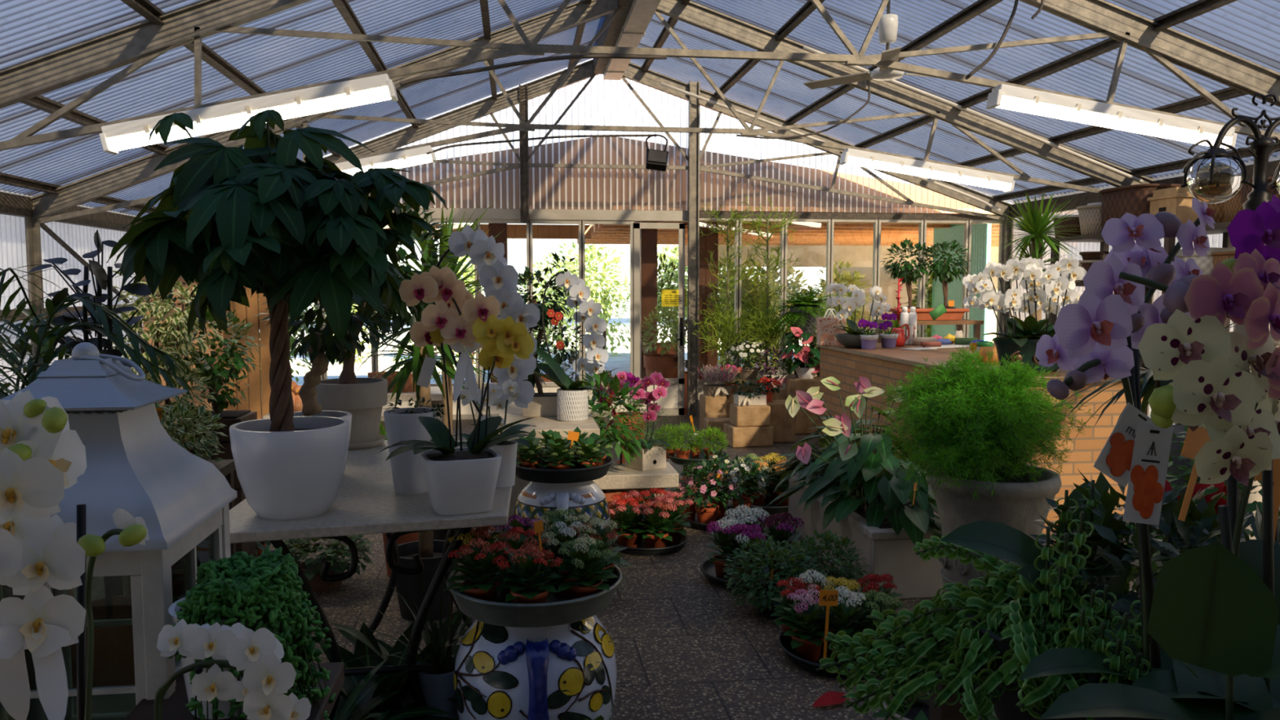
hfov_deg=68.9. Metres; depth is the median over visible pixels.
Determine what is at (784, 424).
stone block
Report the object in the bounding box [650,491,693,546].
potted kalanchoe
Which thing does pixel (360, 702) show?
plant
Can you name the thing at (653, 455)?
potted orchid
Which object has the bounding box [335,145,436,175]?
lamp
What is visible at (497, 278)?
potted orchid
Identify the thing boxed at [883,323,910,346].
watering can
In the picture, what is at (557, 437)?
potted kalanchoe
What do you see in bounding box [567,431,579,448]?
price tag
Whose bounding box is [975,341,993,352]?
plastic tub
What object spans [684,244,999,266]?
beam
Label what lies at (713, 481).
flower
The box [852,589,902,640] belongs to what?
potted kalanchoe
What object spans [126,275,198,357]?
fig
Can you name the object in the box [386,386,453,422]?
display table
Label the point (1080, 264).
wicker basket
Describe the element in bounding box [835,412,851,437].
flower
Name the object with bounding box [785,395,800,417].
flower
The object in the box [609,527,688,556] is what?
round tray
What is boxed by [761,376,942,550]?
anthurium
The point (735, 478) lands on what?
flower
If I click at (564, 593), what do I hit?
pot
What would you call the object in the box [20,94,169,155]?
roof beam
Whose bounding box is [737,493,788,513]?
round tray
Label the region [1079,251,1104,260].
wicker basket
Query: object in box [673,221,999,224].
beam
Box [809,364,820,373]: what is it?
flower
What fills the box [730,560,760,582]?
pot
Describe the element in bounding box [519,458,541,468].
pot
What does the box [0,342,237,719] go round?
lantern
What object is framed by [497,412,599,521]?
stone plinth
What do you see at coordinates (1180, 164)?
roof beam
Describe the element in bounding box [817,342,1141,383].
countertop
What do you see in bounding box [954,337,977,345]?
paper roll
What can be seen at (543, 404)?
bonsai tree
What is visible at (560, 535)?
potted kalanchoe
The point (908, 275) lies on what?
fig
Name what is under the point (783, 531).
potted kalanchoe
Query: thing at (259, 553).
pot
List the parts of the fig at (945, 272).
crown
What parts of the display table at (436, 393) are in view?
leg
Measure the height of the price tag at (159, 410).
0.122 m
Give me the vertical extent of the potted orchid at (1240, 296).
0.664 m
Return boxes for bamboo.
[691,203,761,364]
[734,195,802,372]
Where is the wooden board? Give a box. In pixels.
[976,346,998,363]
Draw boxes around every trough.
[367,370,416,392]
[888,307,969,320]
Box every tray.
[446,563,622,627]
[515,454,613,483]
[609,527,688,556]
[667,448,728,466]
[681,505,764,531]
[700,560,799,592]
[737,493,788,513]
[777,631,886,679]
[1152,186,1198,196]
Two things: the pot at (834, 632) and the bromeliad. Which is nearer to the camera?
the pot at (834, 632)
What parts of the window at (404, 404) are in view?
kick panel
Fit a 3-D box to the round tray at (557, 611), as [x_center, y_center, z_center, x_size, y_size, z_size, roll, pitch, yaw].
[-0.321,0.700,2.863,0.534,0.081,0.534,-2,5,-22]
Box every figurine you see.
[291,381,297,405]
[293,385,302,412]
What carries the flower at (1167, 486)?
on the anthurium at (1223, 488)
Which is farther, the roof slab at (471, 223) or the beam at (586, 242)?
the beam at (586, 242)
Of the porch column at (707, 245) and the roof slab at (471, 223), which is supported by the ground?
the porch column at (707, 245)
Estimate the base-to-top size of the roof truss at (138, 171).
4.231 m
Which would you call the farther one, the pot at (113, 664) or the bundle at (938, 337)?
the bundle at (938, 337)
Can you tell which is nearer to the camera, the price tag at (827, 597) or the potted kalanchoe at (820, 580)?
the price tag at (827, 597)
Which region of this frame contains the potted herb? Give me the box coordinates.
[390,339,413,373]
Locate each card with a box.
[928,303,946,320]
[1093,402,1155,487]
[1122,423,1173,525]
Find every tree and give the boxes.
[106,109,447,519]
[257,293,318,382]
[312,304,381,364]
[315,199,464,450]
[452,255,484,364]
[516,252,584,417]
[517,252,603,351]
[548,239,630,355]
[626,244,721,359]
[717,256,756,370]
[717,258,789,373]
[751,254,817,373]
[801,259,871,355]
[902,271,932,337]
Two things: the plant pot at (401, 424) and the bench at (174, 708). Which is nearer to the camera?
the bench at (174, 708)
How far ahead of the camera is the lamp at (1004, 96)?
5.93 m
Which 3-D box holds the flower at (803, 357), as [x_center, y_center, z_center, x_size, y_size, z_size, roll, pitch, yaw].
[1.731,-0.018,9.861,0.104,0.125,0.076,2,5,19]
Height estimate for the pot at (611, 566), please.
0.085 m
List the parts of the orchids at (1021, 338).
flower, flower, flower, flower, flower, flower, flower, flower, flower, flower, flower stem, flower stem, flower, flower, flower, flower, flower stem, flower, flower, flower stem, flower, flower, flower, flower, flower stem, flower, pot, flower, flower stem, flower, flower, flower, flower, flower, flower stem, flower, flower, flower, flower, flower stem, flower stem, flower, flower, flower, flower, flower stem, flower, flower, flower stem, flower, flower, flower, flower, flower, flower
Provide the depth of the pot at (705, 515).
6.03 m
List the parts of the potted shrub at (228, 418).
crown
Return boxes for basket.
[701,383,733,395]
[1051,214,1080,237]
[1074,263,1082,282]
[1075,204,1102,235]
[1078,259,1102,282]
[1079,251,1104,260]
[1087,202,1101,204]
[1099,183,1181,230]
[1175,247,1235,275]
[1197,183,1240,223]
[1210,251,1235,268]
[1221,189,1242,222]
[1240,177,1279,209]
[1272,339,1279,347]
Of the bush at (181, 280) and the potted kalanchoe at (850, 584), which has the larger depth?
the bush at (181, 280)
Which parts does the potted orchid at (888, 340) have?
flower, flower, flower, pot, flower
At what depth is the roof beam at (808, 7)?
8.28 m
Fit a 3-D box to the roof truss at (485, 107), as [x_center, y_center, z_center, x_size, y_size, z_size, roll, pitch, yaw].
[-0.392,-1.422,10.987,10.170,4.231,0.184,-1,4,-8]
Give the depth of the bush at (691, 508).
6.14 m
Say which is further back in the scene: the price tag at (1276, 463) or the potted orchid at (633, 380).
the potted orchid at (633, 380)
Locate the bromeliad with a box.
[871,277,923,335]
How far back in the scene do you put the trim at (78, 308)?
7.88 m
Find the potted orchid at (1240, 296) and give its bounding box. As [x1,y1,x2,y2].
[1118,248,1279,702]
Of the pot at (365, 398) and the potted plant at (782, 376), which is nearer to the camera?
the pot at (365, 398)
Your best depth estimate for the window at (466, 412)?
10.96 m
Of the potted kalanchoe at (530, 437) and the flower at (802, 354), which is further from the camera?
the flower at (802, 354)
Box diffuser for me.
[341,154,432,175]
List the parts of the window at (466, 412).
kick panel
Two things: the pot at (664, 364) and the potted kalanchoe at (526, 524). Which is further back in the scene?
the pot at (664, 364)
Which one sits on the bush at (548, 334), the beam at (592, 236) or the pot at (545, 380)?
the pot at (545, 380)
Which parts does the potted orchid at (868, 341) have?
flower, flower, pot, flower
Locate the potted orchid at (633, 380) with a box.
[613,371,644,463]
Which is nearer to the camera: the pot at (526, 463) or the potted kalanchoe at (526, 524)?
the potted kalanchoe at (526, 524)
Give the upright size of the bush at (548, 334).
1.205 m
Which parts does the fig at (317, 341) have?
crown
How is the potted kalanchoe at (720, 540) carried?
in the round tray at (708, 568)
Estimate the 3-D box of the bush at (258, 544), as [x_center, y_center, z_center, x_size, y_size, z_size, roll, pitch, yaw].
[-2.173,0.983,5.027,0.345,0.327,0.362,-4,6,-43]
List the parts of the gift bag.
handle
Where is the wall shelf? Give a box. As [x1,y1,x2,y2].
[1048,221,1233,363]
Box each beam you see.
[0,172,156,213]
[0,191,141,231]
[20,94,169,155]
[120,0,340,156]
[331,0,418,128]
[382,223,591,239]
[383,208,688,221]
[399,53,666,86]
[479,0,497,99]
[567,0,591,71]
[577,239,999,246]
[585,237,999,242]
[585,240,999,244]
[591,227,999,237]
[591,235,999,239]
[592,0,661,79]
[594,224,999,235]
[598,224,999,231]
[603,221,999,228]
[641,0,689,71]
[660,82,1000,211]
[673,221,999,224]
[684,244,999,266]
[699,211,999,220]
[714,0,825,98]
[786,0,1003,125]
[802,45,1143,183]
[854,0,1237,148]
[956,87,1248,167]
[991,141,1279,201]
[1008,160,1279,217]
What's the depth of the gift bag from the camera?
8.89 m
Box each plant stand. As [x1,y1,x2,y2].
[112,459,235,596]
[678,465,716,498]
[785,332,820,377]
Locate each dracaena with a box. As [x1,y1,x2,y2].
[298,300,408,355]
[323,235,497,621]
[372,200,551,543]
[1037,302,1251,448]
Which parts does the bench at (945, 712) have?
leg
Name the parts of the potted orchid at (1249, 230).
flower, flower, flower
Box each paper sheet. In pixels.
[900,346,937,350]
[916,345,966,348]
[941,344,969,346]
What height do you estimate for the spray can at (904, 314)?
0.365 m
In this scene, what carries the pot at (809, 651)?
on the potted kalanchoe at (806, 642)
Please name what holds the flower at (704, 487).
on the bush at (706, 513)
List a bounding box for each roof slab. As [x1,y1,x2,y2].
[471,222,590,224]
[589,204,995,227]
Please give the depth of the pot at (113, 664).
3.09 m
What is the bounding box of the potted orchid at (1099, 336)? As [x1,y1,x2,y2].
[1019,196,1279,719]
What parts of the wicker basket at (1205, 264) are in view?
lid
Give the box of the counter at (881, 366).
[817,342,1142,533]
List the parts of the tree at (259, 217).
crown, pot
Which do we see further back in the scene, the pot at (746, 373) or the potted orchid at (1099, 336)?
the pot at (746, 373)
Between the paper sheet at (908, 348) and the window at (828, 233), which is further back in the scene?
the window at (828, 233)
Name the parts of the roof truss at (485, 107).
post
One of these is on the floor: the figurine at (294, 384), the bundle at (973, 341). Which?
the figurine at (294, 384)
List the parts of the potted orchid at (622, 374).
flower, flower, pot, flower, flower, flower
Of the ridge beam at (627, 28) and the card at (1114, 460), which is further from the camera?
the ridge beam at (627, 28)
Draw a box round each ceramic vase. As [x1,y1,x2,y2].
[453,614,617,719]
[512,480,609,533]
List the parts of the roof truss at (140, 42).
joint plate, joint plate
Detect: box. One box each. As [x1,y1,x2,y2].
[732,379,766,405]
[920,341,941,347]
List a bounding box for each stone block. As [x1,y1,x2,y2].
[699,394,726,432]
[703,417,729,439]
[723,422,773,447]
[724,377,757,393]
[725,394,733,417]
[729,403,770,426]
[753,386,786,399]
[766,400,795,443]
[786,376,819,435]
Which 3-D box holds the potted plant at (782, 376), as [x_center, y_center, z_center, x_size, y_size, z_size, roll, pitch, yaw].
[1.500,0.076,10.118,0.606,0.457,0.370,-1,4,-8]
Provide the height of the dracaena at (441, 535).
2.135 m
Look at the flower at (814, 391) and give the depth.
5.50 m
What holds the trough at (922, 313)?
on the table at (958, 323)
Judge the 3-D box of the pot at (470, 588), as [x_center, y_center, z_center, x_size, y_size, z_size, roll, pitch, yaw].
[-0.466,0.695,2.742,0.113,0.081,0.113,1,5,9]
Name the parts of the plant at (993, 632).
pot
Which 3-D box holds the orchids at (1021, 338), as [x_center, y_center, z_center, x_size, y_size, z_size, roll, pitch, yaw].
[2.563,-0.304,6.126,0.859,0.753,0.495,0,4,-3]
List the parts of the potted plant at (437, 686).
pot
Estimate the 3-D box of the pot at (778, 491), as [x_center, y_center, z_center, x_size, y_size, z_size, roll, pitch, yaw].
[1.022,0.974,6.545,0.160,0.115,0.160,1,5,11]
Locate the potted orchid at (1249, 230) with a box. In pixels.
[1221,195,1279,280]
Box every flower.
[701,484,706,490]
[710,478,716,484]
[711,490,716,496]
[732,476,737,482]
[782,347,793,358]
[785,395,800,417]
[790,326,803,337]
[792,349,805,358]
[795,390,813,408]
[795,441,811,464]
[799,354,808,363]
[801,336,813,344]
[801,345,810,355]
[805,399,826,414]
[806,386,823,399]
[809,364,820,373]
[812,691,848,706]
[820,376,840,391]
[822,417,848,435]
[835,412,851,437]
[838,439,857,461]
[844,394,862,410]
[852,395,866,418]
[853,376,871,393]
[862,386,885,397]
[891,386,906,402]
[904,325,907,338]
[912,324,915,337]
[1164,480,1172,491]
[1191,482,1224,503]
[1214,502,1220,514]
[1217,485,1226,505]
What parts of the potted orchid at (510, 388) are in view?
flower, flower, flower stem, flower, flower, flower, flower stem, flower, flower, flower, flower stem, flower, flower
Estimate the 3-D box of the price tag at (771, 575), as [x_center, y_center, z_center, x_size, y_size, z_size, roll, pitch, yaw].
[0.607,1.025,4.301,0.002,0.120,0.033,2,5,26]
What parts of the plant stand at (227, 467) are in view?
leg, leg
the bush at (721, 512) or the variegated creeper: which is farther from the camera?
the bush at (721, 512)
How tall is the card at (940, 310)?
0.166 m
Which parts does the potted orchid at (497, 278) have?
flower stem, flower, flower, flower, flower, flower, pot, flower, flower, flower, flower, flower, flower, flower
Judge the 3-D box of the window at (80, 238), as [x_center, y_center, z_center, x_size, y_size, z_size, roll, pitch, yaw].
[-4.649,0.050,4.192,0.028,2.350,12.700,-1,4,-8]
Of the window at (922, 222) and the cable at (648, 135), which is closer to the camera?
the cable at (648, 135)
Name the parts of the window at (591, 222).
kick panel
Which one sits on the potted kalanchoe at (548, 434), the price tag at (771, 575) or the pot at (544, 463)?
the pot at (544, 463)
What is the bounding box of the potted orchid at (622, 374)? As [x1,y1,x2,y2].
[593,371,626,462]
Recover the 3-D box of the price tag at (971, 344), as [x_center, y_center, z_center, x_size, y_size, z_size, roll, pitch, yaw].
[2.321,-0.048,6.503,0.050,0.146,0.002,-1,5,-11]
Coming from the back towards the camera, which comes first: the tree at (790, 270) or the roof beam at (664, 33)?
the tree at (790, 270)
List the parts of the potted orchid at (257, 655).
flower, flower stem, flower stem, flower, flower, flower, flower, flower, flower, flower, flower, flower, flower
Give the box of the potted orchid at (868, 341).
[857,318,882,349]
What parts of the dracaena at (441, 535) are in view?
crown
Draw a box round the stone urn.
[926,463,1062,591]
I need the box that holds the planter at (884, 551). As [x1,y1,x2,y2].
[786,472,944,599]
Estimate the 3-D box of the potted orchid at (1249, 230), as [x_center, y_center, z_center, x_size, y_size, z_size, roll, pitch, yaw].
[0.915,0.149,1.263,0.295,0.744,0.264,-1,4,-8]
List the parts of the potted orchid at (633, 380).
flower, pot, flower, flower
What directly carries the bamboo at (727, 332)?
on the floor
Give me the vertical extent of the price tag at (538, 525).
0.091 m
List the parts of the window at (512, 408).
kick panel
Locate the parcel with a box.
[912,337,937,345]
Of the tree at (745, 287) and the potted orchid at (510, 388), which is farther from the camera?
the tree at (745, 287)
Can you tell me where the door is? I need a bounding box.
[633,222,684,415]
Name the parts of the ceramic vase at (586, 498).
handle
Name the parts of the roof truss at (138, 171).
post, joint plate, joint plate, post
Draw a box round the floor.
[72,415,1279,719]
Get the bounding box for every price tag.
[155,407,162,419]
[533,520,543,551]
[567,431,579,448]
[689,415,694,431]
[716,469,728,492]
[770,569,773,591]
[818,590,838,665]
[912,482,917,504]
[948,300,954,306]
[969,342,976,360]
[1177,426,1211,521]
[1254,458,1279,545]
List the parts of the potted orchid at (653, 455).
flower, flower, flower, flower stem, flower, flower, flower, flower stem, flower, flower, flower, flower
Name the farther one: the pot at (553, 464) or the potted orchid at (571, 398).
the potted orchid at (571, 398)
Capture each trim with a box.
[0,304,142,321]
[24,205,129,303]
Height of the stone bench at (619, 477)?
0.377 m
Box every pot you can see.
[67,588,74,597]
[70,595,135,688]
[122,575,131,595]
[168,596,267,719]
[177,439,196,454]
[255,541,266,557]
[293,410,351,439]
[298,557,347,591]
[315,377,387,443]
[382,392,444,494]
[382,532,418,577]
[395,539,460,621]
[433,528,463,543]
[461,577,500,601]
[505,566,541,601]
[510,582,548,603]
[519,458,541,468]
[540,373,553,382]
[541,450,551,467]
[547,461,569,469]
[551,563,569,597]
[564,575,602,599]
[569,449,584,466]
[577,457,599,468]
[591,453,606,466]
[593,563,614,591]
[601,489,624,528]
[616,527,639,547]
[631,520,644,542]
[643,354,678,377]
[644,528,668,548]
[657,342,677,354]
[660,522,684,546]
[666,444,675,458]
[675,448,690,458]
[680,499,697,520]
[684,371,687,415]
[689,445,700,457]
[694,502,719,524]
[703,447,719,458]
[709,493,728,518]
[712,555,733,581]
[724,382,737,394]
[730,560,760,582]
[732,497,751,519]
[739,367,759,379]
[744,488,767,506]
[753,591,782,618]
[761,391,773,401]
[764,482,779,503]
[768,549,791,577]
[774,488,788,506]
[780,617,794,645]
[789,306,821,333]
[791,630,824,662]
[795,365,815,378]
[827,626,853,660]
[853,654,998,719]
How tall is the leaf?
0.353 m
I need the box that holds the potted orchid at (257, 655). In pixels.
[153,618,311,719]
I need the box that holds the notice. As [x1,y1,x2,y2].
[661,289,686,306]
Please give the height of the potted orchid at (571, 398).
0.902 m
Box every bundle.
[931,334,942,339]
[937,338,951,344]
[942,333,955,344]
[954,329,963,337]
[968,339,983,345]
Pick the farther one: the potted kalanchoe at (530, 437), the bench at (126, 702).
the potted kalanchoe at (530, 437)
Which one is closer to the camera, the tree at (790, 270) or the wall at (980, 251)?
the wall at (980, 251)
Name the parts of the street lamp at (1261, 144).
light bulb, glass globe, arm, post, arm, glass globe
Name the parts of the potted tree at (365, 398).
crown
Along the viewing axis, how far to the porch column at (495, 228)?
12.28 m
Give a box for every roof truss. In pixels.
[0,0,1279,151]
[24,0,1155,416]
[323,59,1013,337]
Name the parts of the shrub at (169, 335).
crown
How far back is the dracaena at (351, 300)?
6.15 m
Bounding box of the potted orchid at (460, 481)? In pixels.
[377,265,534,515]
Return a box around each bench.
[73,693,136,715]
[123,662,344,719]
[592,462,679,528]
[918,614,986,719]
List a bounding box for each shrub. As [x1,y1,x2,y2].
[103,271,223,595]
[159,307,266,557]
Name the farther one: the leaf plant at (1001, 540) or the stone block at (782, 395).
the stone block at (782, 395)
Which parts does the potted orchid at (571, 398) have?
flower, flower stem, pot, flower, flower, flower, flower, flower, flower, flower, flower, flower, flower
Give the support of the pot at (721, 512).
on the bush at (721, 512)
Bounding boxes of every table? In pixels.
[229,440,517,719]
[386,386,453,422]
[873,319,984,342]
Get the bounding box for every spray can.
[900,306,908,345]
[908,306,916,345]
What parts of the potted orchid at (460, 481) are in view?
flower, flower, flower, flower, flower stem, flower, flower, flower, flower stem, flower, pot, flower, flower, flower stem, flower, flower, flower, flower, flower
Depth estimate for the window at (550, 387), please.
10.99 m
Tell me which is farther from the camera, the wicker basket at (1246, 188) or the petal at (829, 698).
the wicker basket at (1246, 188)
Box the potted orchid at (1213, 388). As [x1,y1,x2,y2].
[1039,309,1279,719]
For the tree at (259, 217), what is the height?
1.197 m
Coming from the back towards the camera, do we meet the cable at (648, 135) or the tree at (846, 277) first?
the tree at (846, 277)
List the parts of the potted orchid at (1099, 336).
flower, flower, flower, flower stem, flower, pot, flower, flower, flower, flower, flower, flower stem, flower, flower, flower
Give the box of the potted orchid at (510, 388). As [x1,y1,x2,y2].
[452,378,519,448]
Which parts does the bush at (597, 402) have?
stem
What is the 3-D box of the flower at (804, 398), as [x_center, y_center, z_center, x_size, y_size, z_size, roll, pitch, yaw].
[0.942,0.228,5.311,0.119,0.107,0.014,3,6,38]
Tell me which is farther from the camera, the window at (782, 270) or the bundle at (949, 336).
the window at (782, 270)
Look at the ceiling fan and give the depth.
6.10 m
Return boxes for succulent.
[168,545,335,719]
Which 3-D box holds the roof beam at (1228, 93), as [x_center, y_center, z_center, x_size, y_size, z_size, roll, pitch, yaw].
[4.291,-1.839,5.891,0.055,0.071,11.400,-1,4,-8]
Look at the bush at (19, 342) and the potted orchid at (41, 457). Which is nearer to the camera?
the potted orchid at (41, 457)
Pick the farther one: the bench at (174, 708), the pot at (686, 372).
the pot at (686, 372)
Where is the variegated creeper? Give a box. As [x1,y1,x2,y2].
[155,400,228,464]
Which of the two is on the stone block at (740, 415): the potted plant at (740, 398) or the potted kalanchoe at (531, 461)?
the potted plant at (740, 398)
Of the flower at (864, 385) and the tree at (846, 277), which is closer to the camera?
the flower at (864, 385)
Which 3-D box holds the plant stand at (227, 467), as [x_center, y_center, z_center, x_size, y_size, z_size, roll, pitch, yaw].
[-1.863,0.846,3.740,0.400,0.834,0.340,-1,4,-8]
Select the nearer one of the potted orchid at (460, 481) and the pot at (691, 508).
the potted orchid at (460, 481)
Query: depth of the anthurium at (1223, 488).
2.03 m
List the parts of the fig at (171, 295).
stem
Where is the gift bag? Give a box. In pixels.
[816,308,846,345]
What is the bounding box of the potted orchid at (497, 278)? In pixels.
[435,224,540,487]
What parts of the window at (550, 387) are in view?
kick panel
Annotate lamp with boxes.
[99,73,398,154]
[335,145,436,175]
[840,148,1014,192]
[986,84,1237,150]
[1181,93,1279,539]
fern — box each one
[764,275,835,335]
[875,341,1099,498]
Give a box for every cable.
[426,133,654,155]
[736,80,870,138]
[966,0,1018,77]
[1031,0,1044,19]
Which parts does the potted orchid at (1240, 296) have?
flower, flower, flower, flower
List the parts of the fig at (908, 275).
crown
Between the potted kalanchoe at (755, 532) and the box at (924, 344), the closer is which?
the potted kalanchoe at (755, 532)
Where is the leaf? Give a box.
[1146,539,1279,679]
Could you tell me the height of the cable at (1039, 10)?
0.197 m
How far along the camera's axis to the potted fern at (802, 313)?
10.26 m
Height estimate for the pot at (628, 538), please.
0.106 m
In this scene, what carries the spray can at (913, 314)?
on the counter at (881, 366)
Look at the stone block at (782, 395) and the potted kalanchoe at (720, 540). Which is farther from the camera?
the stone block at (782, 395)
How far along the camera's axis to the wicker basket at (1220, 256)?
7.48 m
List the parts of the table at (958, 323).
leg, leg, leg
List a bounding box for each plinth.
[262,413,270,418]
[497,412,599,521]
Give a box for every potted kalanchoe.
[443,537,511,601]
[447,525,502,577]
[490,514,546,564]
[493,526,558,601]
[496,543,563,603]
[515,436,547,468]
[516,429,542,466]
[528,507,589,582]
[537,429,563,467]
[537,515,597,597]
[542,439,575,469]
[545,431,577,469]
[551,536,617,599]
[562,426,589,466]
[565,517,631,591]
[569,436,605,468]
[581,431,611,466]
[608,497,648,547]
[611,489,653,542]
[632,487,675,528]
[635,500,677,548]
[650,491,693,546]
[705,518,748,581]
[719,523,766,582]
[720,504,769,556]
[721,364,742,394]
[732,453,770,497]
[736,460,773,506]
[756,452,786,503]
[757,511,804,577]
[767,459,793,506]
[769,576,822,645]
[781,588,832,662]
[789,568,835,630]
[814,586,873,660]
[819,575,863,626]
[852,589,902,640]
[855,573,906,621]
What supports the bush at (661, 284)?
on the ground
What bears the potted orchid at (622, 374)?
on the stone bench at (619, 477)
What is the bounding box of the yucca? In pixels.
[982,192,1085,321]
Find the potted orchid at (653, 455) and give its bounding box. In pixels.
[613,371,678,471]
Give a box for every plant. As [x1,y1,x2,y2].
[28,230,151,688]
[271,534,373,591]
[319,615,463,719]
[328,609,463,719]
[333,657,453,719]
[344,576,472,719]
[695,364,742,395]
[751,346,795,389]
[815,480,1151,719]
[941,481,1128,599]
[1029,469,1249,615]
[1049,492,1279,625]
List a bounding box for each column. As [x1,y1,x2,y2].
[488,222,507,382]
[519,84,528,222]
[639,221,657,378]
[687,80,699,417]
[698,222,718,379]
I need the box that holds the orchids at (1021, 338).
[962,255,1086,372]
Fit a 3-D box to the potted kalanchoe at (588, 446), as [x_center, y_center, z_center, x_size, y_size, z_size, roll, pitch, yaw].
[-0.261,0.487,4.694,0.191,0.193,0.196,2,5,21]
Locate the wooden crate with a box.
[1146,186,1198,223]
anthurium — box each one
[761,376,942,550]
[777,324,820,378]
[1126,480,1226,582]
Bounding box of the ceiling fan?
[803,0,933,89]
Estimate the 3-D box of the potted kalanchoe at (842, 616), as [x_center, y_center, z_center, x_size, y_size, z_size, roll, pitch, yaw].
[0.850,1.092,3.885,0.238,0.292,0.234,-2,5,-28]
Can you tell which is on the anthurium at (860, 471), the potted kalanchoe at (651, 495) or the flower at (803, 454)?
the flower at (803, 454)
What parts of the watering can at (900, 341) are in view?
handle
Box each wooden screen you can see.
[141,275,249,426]
[222,286,271,419]
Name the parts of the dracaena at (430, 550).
crown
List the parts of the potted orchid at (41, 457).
flower stem, flower, flower, flower, flower, flower, flower, flower, flower, flower, flower stem, flower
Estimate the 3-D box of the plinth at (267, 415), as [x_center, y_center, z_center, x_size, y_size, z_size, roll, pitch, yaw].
[-2.294,0.709,6.231,0.340,0.720,0.300,-1,4,-8]
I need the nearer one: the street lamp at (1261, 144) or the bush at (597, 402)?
the street lamp at (1261, 144)
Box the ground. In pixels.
[260,318,817,385]
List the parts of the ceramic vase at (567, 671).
handle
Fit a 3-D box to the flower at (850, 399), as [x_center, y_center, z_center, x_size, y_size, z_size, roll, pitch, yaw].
[1.174,0.233,5.111,0.125,0.082,0.060,-1,5,-18]
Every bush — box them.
[0,297,76,597]
[254,541,265,555]
[255,541,271,557]
[378,414,459,577]
[431,346,487,383]
[533,320,575,382]
[560,350,606,382]
[576,367,649,528]
[582,376,623,448]
[582,706,613,719]
[588,377,657,464]
[612,551,630,591]
[629,250,687,354]
[640,305,687,377]
[652,422,684,458]
[663,420,703,458]
[670,463,710,520]
[671,458,742,524]
[672,319,702,415]
[685,431,703,457]
[693,447,744,518]
[694,426,729,458]
[715,454,769,519]
[722,534,825,618]
[723,338,773,379]
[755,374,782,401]
[778,529,869,594]
[1121,425,1279,573]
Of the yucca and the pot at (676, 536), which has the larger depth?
the yucca
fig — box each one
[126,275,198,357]
[250,292,399,439]
[880,238,933,308]
[918,239,973,308]
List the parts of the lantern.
glass pane, frame, cap plate, knob, frame, ring handle, frame, corner post, glass pane, frame, corner post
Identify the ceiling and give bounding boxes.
[0,0,605,217]
[630,0,1279,204]
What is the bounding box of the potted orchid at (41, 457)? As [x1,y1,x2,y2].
[0,389,149,719]
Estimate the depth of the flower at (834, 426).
4.88 m
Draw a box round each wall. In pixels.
[324,59,991,213]
[833,266,997,342]
[931,223,991,341]
[1010,154,1279,424]
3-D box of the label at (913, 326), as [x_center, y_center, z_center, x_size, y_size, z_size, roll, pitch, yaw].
[2.616,-0.264,8.904,0.035,0.140,0.006,-1,4,-8]
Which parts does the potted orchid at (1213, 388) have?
flower, flower, flower, flower, flower stem, flower, flower, flower, flower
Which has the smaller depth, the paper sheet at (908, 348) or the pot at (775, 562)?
the pot at (775, 562)
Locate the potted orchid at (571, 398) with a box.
[533,271,608,422]
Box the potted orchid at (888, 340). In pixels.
[878,312,901,347]
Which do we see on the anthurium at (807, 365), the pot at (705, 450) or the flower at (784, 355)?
the flower at (784, 355)
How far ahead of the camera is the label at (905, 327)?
8.90 m
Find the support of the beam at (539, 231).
attached to the roof slab at (471, 223)
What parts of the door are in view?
panel, handle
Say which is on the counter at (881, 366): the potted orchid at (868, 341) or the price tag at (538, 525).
the potted orchid at (868, 341)
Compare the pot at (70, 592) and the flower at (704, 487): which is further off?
the flower at (704, 487)
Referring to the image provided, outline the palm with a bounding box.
[0,263,194,439]
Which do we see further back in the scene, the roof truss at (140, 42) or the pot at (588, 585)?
the roof truss at (140, 42)
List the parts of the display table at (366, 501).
leg, leg, leg, leg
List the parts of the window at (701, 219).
kick panel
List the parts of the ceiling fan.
blade, motor, rod, blade, blade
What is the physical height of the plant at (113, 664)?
1.740 m
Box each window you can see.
[0,189,142,395]
[300,301,324,386]
[321,307,375,379]
[373,231,423,421]
[424,218,479,419]
[477,218,529,417]
[528,219,582,392]
[581,219,634,417]
[697,217,739,415]
[738,217,785,377]
[783,217,831,372]
[830,218,877,333]
[875,218,924,337]
[921,219,969,337]
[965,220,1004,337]
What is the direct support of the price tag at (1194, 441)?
in the leafy plant at (1111, 527)
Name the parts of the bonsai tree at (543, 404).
flower, flower, flower, flower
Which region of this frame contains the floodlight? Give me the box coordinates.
[645,133,668,173]
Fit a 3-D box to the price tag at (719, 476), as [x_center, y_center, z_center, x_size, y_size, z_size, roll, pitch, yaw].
[0.536,0.788,6.103,0.082,0.151,0.002,-1,5,-17]
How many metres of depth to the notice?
11.17 m

